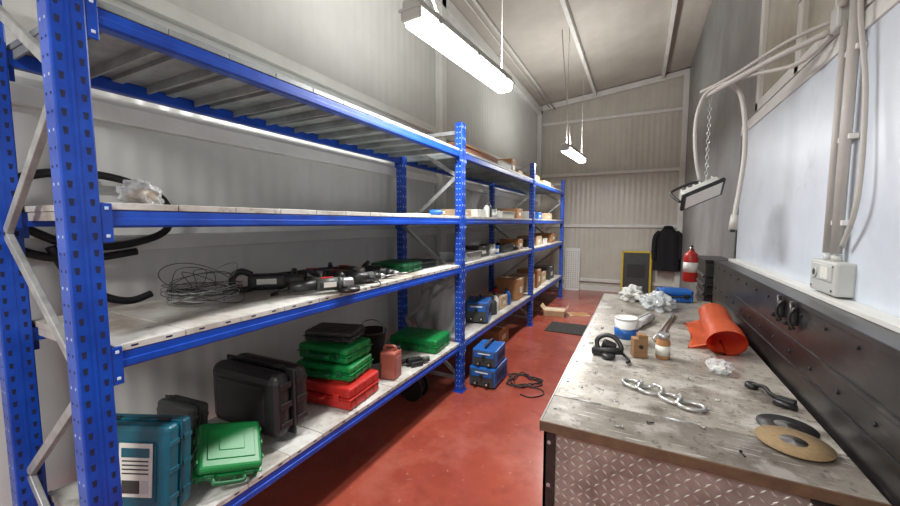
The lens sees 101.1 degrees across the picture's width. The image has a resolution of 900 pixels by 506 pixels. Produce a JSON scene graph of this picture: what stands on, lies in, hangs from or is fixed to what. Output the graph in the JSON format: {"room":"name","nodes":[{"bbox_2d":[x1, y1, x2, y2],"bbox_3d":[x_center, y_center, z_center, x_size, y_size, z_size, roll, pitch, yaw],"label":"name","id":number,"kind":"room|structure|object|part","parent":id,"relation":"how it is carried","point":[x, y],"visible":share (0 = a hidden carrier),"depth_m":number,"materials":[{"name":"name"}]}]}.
{"room":"workshop storage room","nodes":[
{"label":"workshop storage room","id":0,"kind":"room"},
{"bbox_2d":[0,0,537,505],"bbox_3d":[-0.566,-0.936,3.990,0.100,4.420,12.100,2,5,27],"label":"wall","id":1,"kind":"structure","parent":0,"point":[365,46],"depth_m":2.56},
{"bbox_2d":[18,168,171,303],"bbox_3d":[-1.651,-0.058,1.702,0.111,0.637,0.660,2,5,27],"label":"hose","id":2,"kind":"object","parent":1,"relation":"attached to","point":[51,255],"visible":0.51,"depth_m":1.75,"materials":[{"name":"rubber"}]},
{"bbox_2d":[10,0,542,279],"bbox_3d":[-0.477,-0.922,3.946,0.100,4.400,11.900,2,5,27],"label":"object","id":3,"kind":"structure","parent":1,"relation":"attached to","point":[21,95],"depth_m":2.65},
{"bbox_2d":[241,287,618,505],"bbox_3d":[0.858,1.376,3.446,3.300,0.100,12.100,2,5,27],"label":"floor","id":4,"kind":"structure","parent":0,"point":[480,445],"depth_m":2.69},
{"bbox_2d":[0,0,466,505],"bbox_3d":[-0.792,0.153,2.435,0.750,2.500,2.742,2,5,27],"label":"shelving rack","id":5,"kind":"object","parent":4,"relation":"on","point":[77,47],"depth_m":1.42,"materials":[{"name":"metal"}]},
{"bbox_2d":[124,189,155,202],"bbox_3d":[-1.097,-0.218,1.312,0.141,0.092,0.141,2,5,27],"label":"plastic bag","id":6,"kind":"object","parent":5,"relation":"on","point":[137,195],"visible":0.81,"depth_m":1.29,"materials":[{"name":"plastic"}]},
{"bbox_2d":[116,413,191,505],"bbox_3d":[-1.177,0.813,1.401,0.341,0.382,0.152,0,5,3],"label":"tool case","id":7,"kind":"object","parent":5,"relation":"on","point":[155,457],"visible":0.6,"depth_m":1.34,"materials":[{"name":"teal plastic"}]},
{"bbox_2d":[157,395,208,464],"bbox_3d":[-1.246,0.828,1.721,0.251,0.302,0.113,2,5,21],"label":"tool case","id":8,"kind":"object","parent":5,"relation":"in","point":[197,410],"visible":0.34,"depth_m":1.69,"materials":[{"name":"grey plastic"}]},
{"bbox_3d":[-1.200,0.148,1.800,0.357,0.184,0.339,3,5,30],"label":"wire coil","id":9,"kind":"part","parent":5,"relation":"part of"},
{"bbox_2d":[191,421,263,485],"bbox_3d":[-0.972,0.872,1.629,0.285,0.228,0.256,-4,6,-39],"label":"tool case","id":10,"kind":"object","parent":5,"relation":"on","point":[233,450],"visible":1,"depth_m":1.59,"materials":[{"name":"green plastic"}]},
{"bbox_2d":[213,353,307,437],"bbox_3d":[-1.022,0.765,1.990,0.514,0.383,0.241,2,5,27],"label":"tool case","id":11,"kind":"object","parent":5,"relation":"on","point":[271,392],"visible":0.95,"depth_m":1.89,"materials":[{"name":"black plastic"}]},
{"bbox_2d":[228,268,320,292],"bbox_3d":[-0.983,0.145,2.129,0.506,0.137,0.180,-2,5,-23],"label":"grinder","id":12,"kind":"object","parent":5,"relation":"on","point":[258,281],"visible":0.86,"depth_m":2.04,"materials":[{"name":"black plastic"}]},
{"bbox_2d":[278,262,332,277],"bbox_3d":[-0.949,0.133,2.403,0.474,0.116,0.227,-2,5,-22],"label":"grinder","id":13,"kind":"object","parent":5,"relation":"on","point":[330,266],"visible":0.22,"depth_m":2.37,"materials":[{"name":"grey plastic"}]},
{"bbox_2d":[270,269,359,295],"bbox_3d":[-0.727,0.167,2.024,0.451,0.111,0.216,-4,6,-39],"label":"grinder","id":14,"kind":"object","parent":5,"relation":"on","point":[342,284],"visible":1,"depth_m":2.01,"materials":[{"name":"grey plastic"}]},
{"bbox_2d":[306,369,380,410],"bbox_3d":[-0.759,0.850,2.398,0.491,0.147,0.373,2,5,21],"label":"tool case","id":15,"kind":"object","parent":5,"relation":"on","point":[344,395],"visible":0.66,"depth_m":2.26,"materials":[{"name":"red plastic"}]},
{"bbox_2d":[296,353,373,381],"bbox_3d":[-0.755,0.722,2.402,0.411,0.102,0.333,1,5,16],"label":"tool case","id":16,"kind":"object","parent":15,"relation":"on","point":[315,368],"visible":0.7,"depth_m":2.29,"materials":[{"name":"green plastic"}]},
{"bbox_2d":[297,337,372,363],"bbox_3d":[-0.757,0.617,2.415,0.391,0.102,0.323,2,5,21],"label":"tool case","id":17,"kind":"object","parent":16,"relation":"on","point":[343,353],"visible":0.87,"depth_m":2.32,"materials":[{"name":"green plastic"}]},
{"bbox_2d":[303,322,364,342],"bbox_3d":[-0.763,0.523,2.435,0.331,0.077,0.273,1,5,11],"label":"tool case","id":18,"kind":"object","parent":17,"relation":"on","point":[324,331],"visible":1,"depth_m":2.37,"materials":[{"name":"grey plastic"}]},
{"bbox_2d":[318,260,369,272],"bbox_3d":[-0.774,0.118,2.585,0.474,0.116,0.227,1,5,7],"label":"grinder","id":19,"kind":"object","parent":5,"relation":"on","point":[344,267],"visible":0.27,"depth_m":2.53,"materials":[{"name":"black plastic"}]},
{"bbox_2d":[308,269,380,287],"bbox_3d":[-0.657,0.142,2.295,0.474,0.116,0.227,0,5,-2],"label":"grinder","id":20,"kind":"object","parent":5,"relation":"on","point":[356,276],"visible":0.52,"depth_m":2.29,"materials":[{"name":"black plastic"}]},
{"bbox_2d":[343,269,393,283],"bbox_3d":[-0.544,0.150,2.442,0.315,0.075,0.196,-3,6,-36],"label":"cordless drill","id":21,"kind":"object","parent":5,"relation":"on","point":[378,276],"visible":0.48,"depth_m":2.38,"materials":[{"name":"grey plastic"}]},
{"bbox_2d":[360,319,386,363],"bbox_3d":[-0.634,0.708,2.998,0.248,0.334,0.244,2,5,27],"label":"bucket","id":22,"kind":"object","parent":5,"relation":"on","point":[376,334],"visible":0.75,"depth_m":2.94,"materials":[{"name":"black plastic"}]},
{"bbox_2d":[365,265,407,277],"bbox_3d":[-0.451,0.135,2.639,0.315,0.075,0.196,0,5,-2],"label":"cordless drill","id":23,"kind":"object","parent":5,"relation":"on","point":[375,268],"visible":0.56,"depth_m":2.56,"materials":[{"name":"black plastic"}]},
{"bbox_2d":[380,344,401,379],"bbox_3d":[-0.427,0.780,2.683,0.123,0.241,0.130,1,5,16],"label":"can","id":24,"kind":"object","parent":5,"relation":"on","point":[390,357],"visible":1,"depth_m":2.63,"materials":[{"name":"plastic"}]},
{"bbox_2d":[371,259,422,272],"bbox_3d":[-0.429,0.103,2.950,0.311,0.087,0.373,2,5,20],"label":"tool case","id":25,"kind":"object","parent":5,"relation":"on","point":[401,265],"visible":0.65,"depth_m":2.86,"materials":[{"name":"green plastic"}]},
{"bbox_2d":[397,213,430,214],"bbox_3d":[-0.316,-0.315,3.011,0.232,0.012,0.309,2,5,27],"label":"folded paper","id":26,"kind":"object","parent":5,"relation":"on","point":[397,213],"visible":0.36,"depth_m":2.91,"materials":[{"name":"white paper"}]},
{"bbox_2d":[401,356,429,366],"bbox_3d":[-0.298,0.852,2.906,0.290,0.061,0.113,-2,5,-22],"label":"bundle","id":27,"kind":"object","parent":5,"relation":"on","point":[418,360],"visible":0.9,"depth_m":2.89,"materials":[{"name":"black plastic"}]},
{"bbox_2d":[388,326,450,353],"bbox_3d":[-0.276,0.783,3.351,0.471,0.127,0.373,2,5,21],"label":"tool case","id":28,"kind":"object","parent":5,"relation":"on","point":[425,340],"visible":0.98,"depth_m":3.25,"materials":[{"name":"green plastic"}]},
{"bbox_2d":[405,258,437,267],"bbox_3d":[-0.285,0.086,3.283,0.251,0.067,0.273,3,6,33],"label":"tool case","id":29,"kind":"object","parent":5,"relation":"on","point":[426,262],"visible":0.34,"depth_m":3.25,"materials":[{"name":"black plastic"}]},
{"bbox_2d":[429,210,444,214],"bbox_3d":[-0.109,-0.349,3.190,0.130,0.050,0.050,1,5,10],"label":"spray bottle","id":30,"kind":"object","parent":5,"relation":"on","point":[432,212],"visible":0.92,"depth_m":3.17,"materials":[{"name":"blue plastic"}]},
{"bbox_2d":[401,376,428,401],"bbox_3d":[-0.327,1.211,3.377,0.240,0.240,0.132,2,5,27],"label":"cable reel","id":31,"kind":"object","parent":4,"relation":"on","point":[420,387],"visible":0.58,"depth_m":3.33,"materials":[{"name":"black plastic"}]},
{"bbox_2d":[406,151,535,351],"bbox_3d":[0.409,-0.036,4.775,0.750,2.500,2.569,2,5,27],"label":"shelving rack","id":32,"kind":"object","parent":4,"relation":"on","point":[479,170],"visible":0.62,"depth_m":4.67,"materials":[{"name":"metal"}]},
{"bbox_2d":[415,279,465,332],"bbox_3d":[-0.121,0.535,3.968,0.534,0.522,0.496,-3,6,-36],"label":"plastic sheeting","id":33,"kind":"object","parent":32,"relation":"on","point":[439,313],"visible":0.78,"depth_m":3.80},
{"bbox_2d":[433,209,470,215],"bbox_3d":[0.018,-0.409,3.790,0.303,0.072,0.300,2,5,27],"label":"cardboard box","id":34,"kind":"object","parent":32,"relation":"in","point":[449,212],"visible":0.41,"depth_m":3.65,"materials":[{"name":"cardboard"}]},
{"bbox_2d":[439,249,482,261],"bbox_3d":[0.117,0.010,3.885,0.340,0.121,0.390,2,5,27],"label":"tray","id":35,"kind":"object","parent":32,"relation":"on","point":[448,255],"visible":0.69,"depth_m":3.77,"materials":[{"name":"metal"}]},
{"bbox_2d":[445,142,497,163],"bbox_3d":[0.111,-1.054,4.095,0.530,0.108,1.122,2,5,27],"label":"boards","id":36,"kind":"object","parent":32,"relation":"on","point":[470,149],"visible":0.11,"depth_m":3.93,"materials":[{"name":"wood"}]},
{"bbox_2d":[466,209,485,216],"bbox_3d":[0.226,-0.436,4.064,0.263,0.082,0.240,2,5,27],"label":"cardboard box","id":37,"kind":"object","parent":32,"relation":"in","point":[474,212],"visible":0.52,"depth_m":3.93,"materials":[{"name":"cardboard"}]},
{"bbox_2d":[465,245,488,256],"bbox_3d":[0.255,-0.022,4.285,0.303,0.122,0.300,2,5,27],"label":"cardboard box","id":38,"kind":"object","parent":32,"relation":"in","point":[485,252],"visible":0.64,"depth_m":4.18,"materials":[{"name":"grey cardboard"}]},
{"bbox_2d":[465,293,491,323],"bbox_3d":[0.327,0.627,4.249,0.266,0.292,0.380,1,5,13],"label":"machine","id":39,"kind":"object","parent":32,"relation":"on","point":[477,308],"visible":1,"depth_m":4.10,"materials":[{"name":"blue plastic"}]},
{"bbox_2d":[483,203,489,216],"bbox_3d":[0.415,-0.487,4.210,0.070,0.160,0.070,2,5,27],"label":"spray bottle","id":40,"kind":"object","parent":32,"relation":"on","point":[486,207],"visible":0.87,"depth_m":4.18,"materials":[{"name":"white plastic"}]},
{"bbox_2d":[487,202,491,216],"bbox_3d":[0.452,-0.506,4.325,0.070,0.180,0.070,2,5,27],"label":"spray bottle","id":41,"kind":"object","parent":32,"relation":"on","point":[489,205],"visible":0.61,"depth_m":4.30,"materials":[{"name":"grey plastic"}]},
{"bbox_2d":[485,244,494,254],"bbox_3d":[0.489,-0.043,4.479,0.122,0.130,0.122,2,5,27],"label":"tin","id":42,"kind":"object","parent":32,"relation":"on","point":[491,246],"visible":0.8,"depth_m":4.42,"materials":[{"name":"silver metal"}]},
{"bbox_2d":[490,296,496,314],"bbox_3d":[0.516,0.640,4.543,0.120,0.220,0.120,2,5,27],"label":"bottle","id":43,"kind":"object","parent":32,"relation":"on","point":[494,303],"visible":0.62,"depth_m":4.50,"materials":[{"name":"grey plastic"}]},
{"bbox_2d":[481,292,506,309],"bbox_3d":[0.582,0.637,4.937,0.303,0.162,0.260,2,5,27],"label":"cardboard box","id":44,"kind":"object","parent":32,"relation":"in","point":[502,298],"visible":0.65,"depth_m":4.88,"materials":[{"name":"cardboard"}]},
{"bbox_2d":[492,209,496,216],"bbox_3d":[0.516,-0.477,4.452,0.092,0.100,0.092,2,5,27],"label":"tin","id":45,"kind":"object","parent":32,"relation":"on","point":[494,211],"visible":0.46,"depth_m":4.41,"materials":[{"name":"white metal"}]},
{"bbox_2d":[493,292,498,311],"bbox_3d":[0.562,0.619,4.676,0.110,0.240,0.110,2,5,27],"label":"bottle","id":46,"kind":"object","parent":32,"relation":"on","point":[494,293],"visible":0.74,"depth_m":4.64,"materials":[{"name":"white plastic"}]},
{"bbox_2d":[492,286,499,293],"bbox_3d":[0.648,0.583,5.237,0.120,0.220,0.120,2,5,27],"label":"bottle","id":47,"kind":"object","parent":32,"relation":"on","point":[495,289],"visible":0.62,"depth_m":5.21,"materials":[{"name":"red plastic"}]},
{"bbox_2d":[479,242,513,252],"bbox_3d":[0.637,-0.079,4.986,0.360,0.121,0.430,2,5,27],"label":"tray","id":48,"kind":"object","parent":32,"relation":"on","point":[503,248],"visible":0.61,"depth_m":4.88,"materials":[{"name":"grey plastic"}]},
{"bbox_2d":[495,245,498,253],"bbox_3d":[0.562,-0.044,4.622,0.102,0.110,0.102,2,5,27],"label":"tin","id":49,"kind":"object","parent":32,"relation":"on","point":[496,246],"visible":0.48,"depth_m":4.58,"materials":[{"name":"blue metal"}]},
{"bbox_2d":[497,160,511,168],"bbox_3d":[0.582,-1.117,4.795,0.340,0.121,0.430,2,5,27],"label":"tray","id":50,"kind":"object","parent":32,"relation":"on","point":[501,162],"visible":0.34,"depth_m":4.66,"materials":[{"name":"plastic"}]},
{"bbox_2d":[497,210,515,217],"bbox_3d":[0.627,-0.522,4.888,0.340,0.121,0.530,2,5,27],"label":"tray","id":51,"kind":"object","parent":32,"relation":"on","point":[503,214],"visible":0.45,"depth_m":4.71,"materials":[{"name":"plastic"}]},
{"bbox_2d":[502,288,510,304],"bbox_3d":[0.780,0.594,5.102,0.120,0.220,0.120,2,5,27],"label":"bottle","id":52,"kind":"object","parent":32,"relation":"on","point":[506,291],"visible":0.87,"depth_m":5.06,"materials":[{"name":"blue plastic"}]},
{"bbox_2d":[498,158,515,170],"bbox_3d":[0.737,-1.185,5.138,0.310,0.202,0.252,2,5,27],"label":"cardboard box","id":53,"kind":"object","parent":32,"relation":"in","point":[509,160],"visible":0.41,"depth_m":5.01,"materials":[{"name":"cardboard"}]},
{"bbox_2d":[495,276,523,299],"bbox_3d":[0.892,0.517,5.535,0.353,0.303,0.300,2,5,27],"label":"cardboard box","id":54,"kind":"object","parent":32,"relation":"in","point":[515,285],"visible":0.82,"depth_m":5.41,"materials":[{"name":"cardboard"}]},
{"bbox_2d":[497,208,522,217],"bbox_3d":[0.878,-0.576,5.419,0.303,0.142,0.280,2,5,27],"label":"cardboard box","id":55,"kind":"object","parent":32,"relation":"in","point":[519,212],"visible":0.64,"depth_m":5.29,"materials":[{"name":"cardboard"}]},
{"bbox_2d":[500,238,522,249],"bbox_3d":[0.910,-0.134,5.473,0.283,0.152,0.240,2,5,27],"label":"cardboard box","id":56,"kind":"object","parent":32,"relation":"in","point":[517,242],"visible":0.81,"depth_m":5.37,"materials":[{"name":"cardboard"}]},
{"bbox_2d":[470,358,506,388],"bbox_3d":[0.387,1.203,3.753,0.276,0.194,0.420,2,5,27],"label":"machine","id":57,"kind":"object","parent":4,"relation":"on","point":[490,377],"visible":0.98,"depth_m":3.60,"materials":[{"name":"blue metal"}]},
{"bbox_2d":[473,338,504,367],"bbox_3d":[0.392,0.998,3.745,0.268,0.222,0.380,2,5,27],"label":"machine","id":58,"kind":"object","parent":57,"relation":"on","point":[487,353],"visible":1,"depth_m":3.63,"materials":[{"name":"blue metal"}]},
{"bbox_2d":[474,323,508,344],"bbox_3d":[0.564,1.089,4.983,0.343,0.222,0.400,2,5,27],"label":"cardboard box","id":59,"kind":"object","parent":4,"relation":"on","point":[499,332],"visible":0.6,"depth_m":4.84,"materials":[{"name":"cardboard"}]},
{"bbox_2d":[506,371,543,397],"bbox_3d":[0.741,1.295,3.667,0.366,0.026,0.550,1,5,12],"label":"cable","id":60,"kind":"object","parent":4,"relation":"on","point":[523,385],"visible":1,"depth_m":3.67,"materials":[{"name":"black rubber"}]},
{"bbox_2d":[495,180,564,299],"bbox_3d":[1.559,-0.218,7.015,0.750,2.500,2.519,2,5,27],"label":"shelving rack","id":61,"kind":"object","parent":4,"relation":"on","point":[540,188],"visible":0.58,"depth_m":7.24,"materials":[{"name":"metal"}]},
{"bbox_2d":[508,273,534,291],"bbox_3d":[1.193,0.486,6.166,0.343,0.263,0.320,3,5,32],"label":"cardboard box","id":62,"kind":"object","parent":61,"relation":"in","point":[524,275],"visible":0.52,"depth_m":6.04,"materials":[{"name":"cardboard"}]},
{"bbox_2d":[523,239,528,246],"bbox_3d":[1.202,-0.172,6.131,0.312,0.122,0.350,2,5,27],"label":"cardboard box","id":63,"kind":"object","parent":61,"relation":"in","point":[525,241],"visible":0.16,"depth_m":5.94,"materials":[{"name":"black cardboard"}]},
{"bbox_2d":[523,211,528,218],"bbox_3d":[1.225,-0.624,6.139,0.304,0.122,0.303,2,5,27],"label":"cardboard box","id":64,"kind":"object","parent":61,"relation":"in","point":[525,213],"visible":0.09,"depth_m":5.97,"materials":[{"name":"cardboard"}]},
{"bbox_2d":[517,268,540,287],"bbox_3d":[1.408,0.432,6.582,0.363,0.303,0.340,2,5,24],"label":"cardboard box","id":65,"kind":"object","parent":61,"relation":"in","point":[537,271],"visible":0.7,"depth_m":6.45,"materials":[{"name":"cardboard"}]},
{"bbox_2d":[517,235,541,245],"bbox_3d":[1.407,-0.225,6.529,0.344,0.162,0.403,2,5,27],"label":"cardboard box","id":66,"kind":"object","parent":61,"relation":"in","point":[537,239],"visible":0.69,"depth_m":6.38,"materials":[{"name":"cardboard"}]},
{"bbox_2d":[525,174,539,180],"bbox_3d":[1.293,-1.233,6.223,0.345,0.122,0.403,2,5,27],"label":"cardboard box","id":67,"kind":"object","parent":61,"relation":"in","point":[537,178],"visible":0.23,"depth_m":6.11,"materials":[{"name":"cardboard"}]},
{"bbox_2d":[535,212,541,218],"bbox_3d":[1.453,-0.660,6.583,0.315,0.122,0.353,2,5,27],"label":"cardboard box","id":68,"kind":"object","parent":61,"relation":"in","point":[538,215],"visible":0.34,"depth_m":6.39,"materials":[{"name":"cardboard"}]},
{"bbox_2d":[541,271,545,282],"bbox_3d":[1.635,0.447,7.029,0.303,0.202,0.300,3,5,30],"label":"cardboard box","id":69,"kind":"object","parent":61,"relation":"in","point":[543,273],"visible":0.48,"depth_m":6.93,"materials":[{"name":"cardboard"}]},
{"bbox_2d":[534,265,553,279],"bbox_3d":[1.885,0.387,7.516,0.363,0.242,0.402,2,5,27],"label":"cardboard box","id":70,"kind":"object","parent":61,"relation":"in","point":[549,269],"visible":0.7,"depth_m":7.33,"materials":[{"name":"grey cardboard"}]},
{"bbox_2d":[534,233,555,242],"bbox_3d":[1.931,-0.318,7.548,0.363,0.182,0.401,2,5,27],"label":"cardboard box","id":71,"kind":"object","parent":61,"relation":"in","point":[551,237],"visible":0.71,"depth_m":7.36,"materials":[{"name":"cardboard"}]},
{"bbox_2d":[540,180,550,185],"bbox_3d":[1.658,-1.281,6.934,0.360,0.102,0.513,2,5,27],"label":"cardboard box","id":72,"kind":"object","parent":61,"relation":"in","point":[542,181],"visible":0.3,"depth_m":6.78,"materials":[{"name":"cardboard"}]},
{"bbox_2d":[542,213,551,219],"bbox_3d":[1.795,-0.714,7.248,0.303,0.122,0.400,3,5,31],"label":"cardboard box","id":73,"kind":"object","parent":61,"relation":"in","point":[544,215],"visible":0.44,"depth_m":7.05,"materials":[{"name":"cardboard"}]},
{"bbox_2d":[541,303,568,317],"bbox_3d":[1.831,0.994,6.466,0.460,0.172,0.300,2,5,21],"label":"cardboard box","id":74,"kind":"object","parent":4,"relation":"on","point":[548,311],"visible":1,"depth_m":6.36,"materials":[{"name":"cardboard"}]},
{"bbox_2d":[544,321,587,335],"bbox_3d":[1.804,1.141,5.613,0.620,0.017,0.560,2,5,27],"label":"mat","id":75,"kind":"object","parent":4,"relation":"on","point":[559,327],"visible":0.91,"depth_m":5.59,"materials":[{"name":"black rubber"}]},
{"bbox_2d":[564,248,579,290],"bbox_3d":[2.917,0.387,8.835,0.340,0.998,0.090,2,5,27],"label":"perforated panel","id":76,"kind":"object","parent":4,"relation":"on","point":[572,255],"visible":1,"depth_m":8.82,"materials":[{"name":"white metal"}]},
{"bbox_2d":[567,312,590,316],"bbox_3d":[2.258,1.073,6.490,0.353,0.011,0.277,0,5,4],"label":"cardboard sheet","id":77,"kind":"object","parent":4,"relation":"on","point":[569,313],"visible":1,"depth_m":6.45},
{"bbox_2d":[620,251,651,293],"bbox_3d":[4.128,0.447,8.218,0.600,0.980,0.103,2,5,27],"label":"framed board","id":78,"kind":"object","parent":4,"relation":"on","point":[636,266],"visible":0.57,"depth_m":8.20,"materials":[{"name":"grey plastic"}]},
{"bbox_2d":[695,255,727,302],"bbox_3d":[2.578,0.675,3.668,0.222,1.260,0.520,2,5,27],"label":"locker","id":79,"kind":"object","parent":4,"relation":"on","point":[705,271],"visible":0.23,"depth_m":3.47,"materials":[{"name":"black metal"}]},
{"bbox_2d":[539,293,892,505],"bbox_3d":[1.309,0.949,2.321,0.875,0.931,2.724,2,5,27],"label":"workbench","id":80,"kind":"object","parent":4,"relation":"on","point":[588,460],"depth_m":1.30,"materials":[{"name":"wood"}]},
{"bbox_2d":[592,333,630,363],"bbox_3d":[0.840,0.488,1.926,0.204,0.113,0.119,4,6,39],"label":"clamp","id":81,"kind":"object","parent":80,"relation":"on","point":[608,350],"visible":1,"depth_m":1.94,"materials":[{"name":"black metal"}]},
{"bbox_2d":[614,315,637,344],"bbox_3d":[1.031,0.450,2.167,0.128,0.150,0.140,2,5,27],"label":"paint can","id":82,"kind":"object","parent":80,"relation":"on","point":[626,326],"visible":0.88,"depth_m":2.12,"materials":[{"name":"white plastic"}]},
{"bbox_2d":[618,284,644,301],"bbox_3d":[1.650,0.356,3.352,0.232,0.146,0.289,2,5,27],"label":"rag","id":83,"kind":"object","parent":80,"relation":"on","point":[632,293],"visible":0.94,"depth_m":3.28,"materials":[{"name":"fabric"}]},
{"bbox_2d":[630,332,647,357],"bbox_3d":[0.992,0.483,1.938,0.070,0.122,0.062,1,5,10],"label":"wooden block","id":84,"kind":"object","parent":80,"relation":"on","point":[639,343],"visible":1,"depth_m":1.92,"materials":[{"name":"brown wood"}]},
{"bbox_2d":[637,312,654,328],"bbox_3d":[1.292,0.464,2.511,0.446,0.067,0.106,-3,6,-36],"label":"tube","id":85,"kind":"object","parent":80,"relation":"on","point":[644,319],"visible":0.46,"depth_m":2.52,"materials":[{"name":"grey plastic"}]},
{"bbox_2d":[638,290,677,312],"bbox_3d":[1.693,0.379,3.029,0.329,0.152,0.296,-3,5,-32],"label":"plastic bag","id":86,"kind":"object","parent":80,"relation":"on","point":[658,301],"visible":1,"depth_m":2.94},
{"bbox_2d":[579,305,745,456],"bbox_3d":[1.102,0.524,2.123,0.571,0.009,2.021,2,5,27],"label":"scattered fixings","id":87,"kind":"object","parent":80,"relation":"on","point":[580,386],"visible":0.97,"depth_m":1.46,"materials":[{"name":"metal"}]},
{"bbox_2d":[655,332,670,359],"bbox_3d":[1.104,0.480,1.918,0.068,0.130,0.068,2,5,27],"label":"glass jar","id":88,"kind":"object","parent":80,"relation":"on","point":[663,344],"visible":1,"depth_m":1.89,"materials":[{"name":"glass"}]},
{"bbox_2d":[652,312,674,340],"bbox_3d":[1.441,0.484,2.478,0.046,0.032,0.840,3,6,36],"label":"bars","id":89,"kind":"object","parent":80,"relation":"on","point":[671,315],"visible":0.79,"depth_m":2.49,"materials":[{"name":"brown metal"}]},
{"bbox_2d":[657,287,693,302],"bbox_3d":[2.016,0.373,3.318,0.271,0.117,0.213,2,5,20],"label":"tool case","id":90,"kind":"object","parent":80,"relation":"on","point":[685,295],"visible":0.67,"depth_m":3.25,"materials":[{"name":"blue plastic"}]},
{"bbox_2d":[684,303,748,354],"bbox_3d":[1.626,0.441,2.311,0.263,0.146,0.941,3,5,30],"label":"plastic sheet","id":91,"kind":"object","parent":80,"relation":"on","point":[716,329],"visible":1,"depth_m":2.15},
{"bbox_2d":[711,365,727,371],"bbox_3d":[1.273,0.529,1.746,0.120,0.061,0.136,2,5,19],"label":"plastic bag","id":92,"kind":"object","parent":80,"relation":"on","point":[719,368],"visible":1,"depth_m":1.73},
{"bbox_2d":[744,381,797,410],"bbox_3d":[1.274,0.562,1.481,0.077,0.038,0.229,0,5,-4],"label":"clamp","id":93,"kind":"object","parent":80,"relation":"on","point":[779,400],"visible":1,"depth_m":1.43,"materials":[{"name":"black metal"}]},
{"bbox_2d":[756,414,819,438],"bbox_3d":[1.159,0.595,1.274,0.164,0.007,0.164,2,5,27],"label":"disc","id":94,"kind":"object","parent":80,"relation":"on","point":[762,419],"visible":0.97,"depth_m":1.29,"materials":[{"name":"black metal"}]},
{"bbox_2d":[754,425,836,461],"bbox_3d":[1.087,0.596,1.170,0.192,0.007,0.192,2,5,27],"label":"disc","id":95,"kind":"object","parent":80,"relation":"on","point":[795,443],"visible":1,"depth_m":1.16,"materials":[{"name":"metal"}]},
{"bbox_2d":[712,258,899,505],"bbox_3d":[1.618,0.812,1.782,0.213,1.292,3.430,2,5,27],"label":"panel","id":96,"kind":"object","parent":4,"relation":"on","point":[839,357],"visible":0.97,"depth_m":1.28,"materials":[{"name":"black metal"}]},
{"bbox_2d":[450,0,711,105],"bbox_3d":[0.858,-3.314,3.066,3.300,0.490,12.100,2,5,27],"label":"ceiling","id":97,"kind":"structure","parent":0,"point":[623,42],"depth_m":6.02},
{"bbox_2d":[398,0,514,93],"bbox_3d":[0.042,-2.207,2.322,0.160,1.888,1.637,3,5,32],"label":"lamp","id":98,"kind":"object","parent":97,"relation":"hanging from","point":[420,18],"visible":1,"depth_m":2.28,"materials":[{"name":"grey plastic"}]},
{"bbox_2d":[464,0,677,109],"bbox_3d":[0.755,-3.156,3.076,2.382,0.434,11.800,2,5,27],"label":"trim","id":99,"kind":"structure","parent":97,"relation":"attached to","point":[564,3],"depth_m":5.84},
{"bbox_2d":[560,28,586,162],"bbox_3d":[1.974,-2.502,5.906,0.160,1.897,1.574,3,5,31],"label":"lamp","id":100,"kind":"object","parent":97,"relation":"hanging from","point":[567,149],"visible":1,"depth_m":5.66,"materials":[{"name":"grey plastic"}]},
{"bbox_2d":[540,76,683,289],"bbox_3d":[3.592,-1.488,8.573,3.100,4.780,0.100,2,5,27],"label":"wall","id":101,"kind":"structure","parent":0,"point":[650,141],"depth_m":8.43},
{"bbox_2d":[550,283,656,292],"bbox_3d":[3.564,0.838,8.708,2.900,0.120,0.020,2,5,27],"label":"baseboard","id":102,"kind":"structure","parent":101,"relation":"attached to","point":[581,287],"depth_m":8.74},
{"bbox_2d":[541,68,689,287],"bbox_3d":[3.586,-1.464,8.454,3.000,4.750,0.120,2,5,27],"label":"trim","id":103,"kind":"structure","parent":101,"relation":"attached to","point":[686,73],"depth_m":8.09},
{"bbox_2d":[651,225,682,271],"bbox_3d":[4.644,-0.110,7.908,0.600,0.980,0.212,2,5,27],"label":"jacket","id":104,"kind":"object","parent":101,"relation":"hanging from","point":[666,248],"visible":0.95,"depth_m":7.83,"materials":[{"name":"black fabric"}]},
{"bbox_2d":[679,0,761,300],"bbox_3d":[2.283,-0.997,2.523,0.100,4.780,12.100,2,5,27],"label":"wall","id":105,"kind":"structure","parent":0,"point":[729,39],"depth_m":4.41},
{"bbox_2d":[682,245,698,281],"bbox_3d":[3.259,0.140,4.931,0.264,0.484,0.214,2,5,27],"label":"fire extinguisher","id":106,"kind":"object","parent":105,"relation":"attached to","point":[690,259],"visible":0.88,"depth_m":4.87,"materials":[{"name":"red metal"}]},
{"bbox_2d":[670,20,832,231],"bbox_3d":[1.605,-0.600,2.087,0.312,0.969,0.772,0,5,4],"label":"work light","id":107,"kind":"object","parent":105,"relation":"attached to","point":[711,188],"visible":0.99,"depth_m":2.21,"materials":[{"name":"black plastic"}]},
{"bbox_2d":[755,0,874,112],"bbox_3d":[1.988,-1.672,2.056,0.051,1.300,1.700,2,5,27],"label":"trim","id":108,"kind":"structure","parent":105,"relation":"in","point":[781,20],"depth_m":2.36,"materials":[{"name":"wood"}]},
{"bbox_2d":[734,0,899,317],"bbox_3d":[1.043,0.352,0.355,0.040,2.440,6.730,2,5,27],"label":"wall panel","id":109,"kind":"object","parent":105,"relation":"attached to","point":[782,208],"depth_m":1.78,"materials":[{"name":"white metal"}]},
{"bbox_2d":[810,254,856,297],"bbox_3d":[1.635,0.089,1.591,0.076,0.165,0.250,2,5,27],"label":"box","id":110,"kind":"object","parent":105,"relation":"attached to","point":[830,275],"visible":1,"depth_m":1.51,"materials":[{"name":"grey plastic"}]},
{"bbox_2d":[822,0,868,253],"bbox_3d":[1.119,-0.625,0.541,0.083,1.419,2.470,2,5,27],"label":"cable conduit","id":111,"kind":"object","parent":105,"relation":"attached to","point":[847,19],"visible":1,"depth_m":1.51,"materials":[{"name":"white plastic"}]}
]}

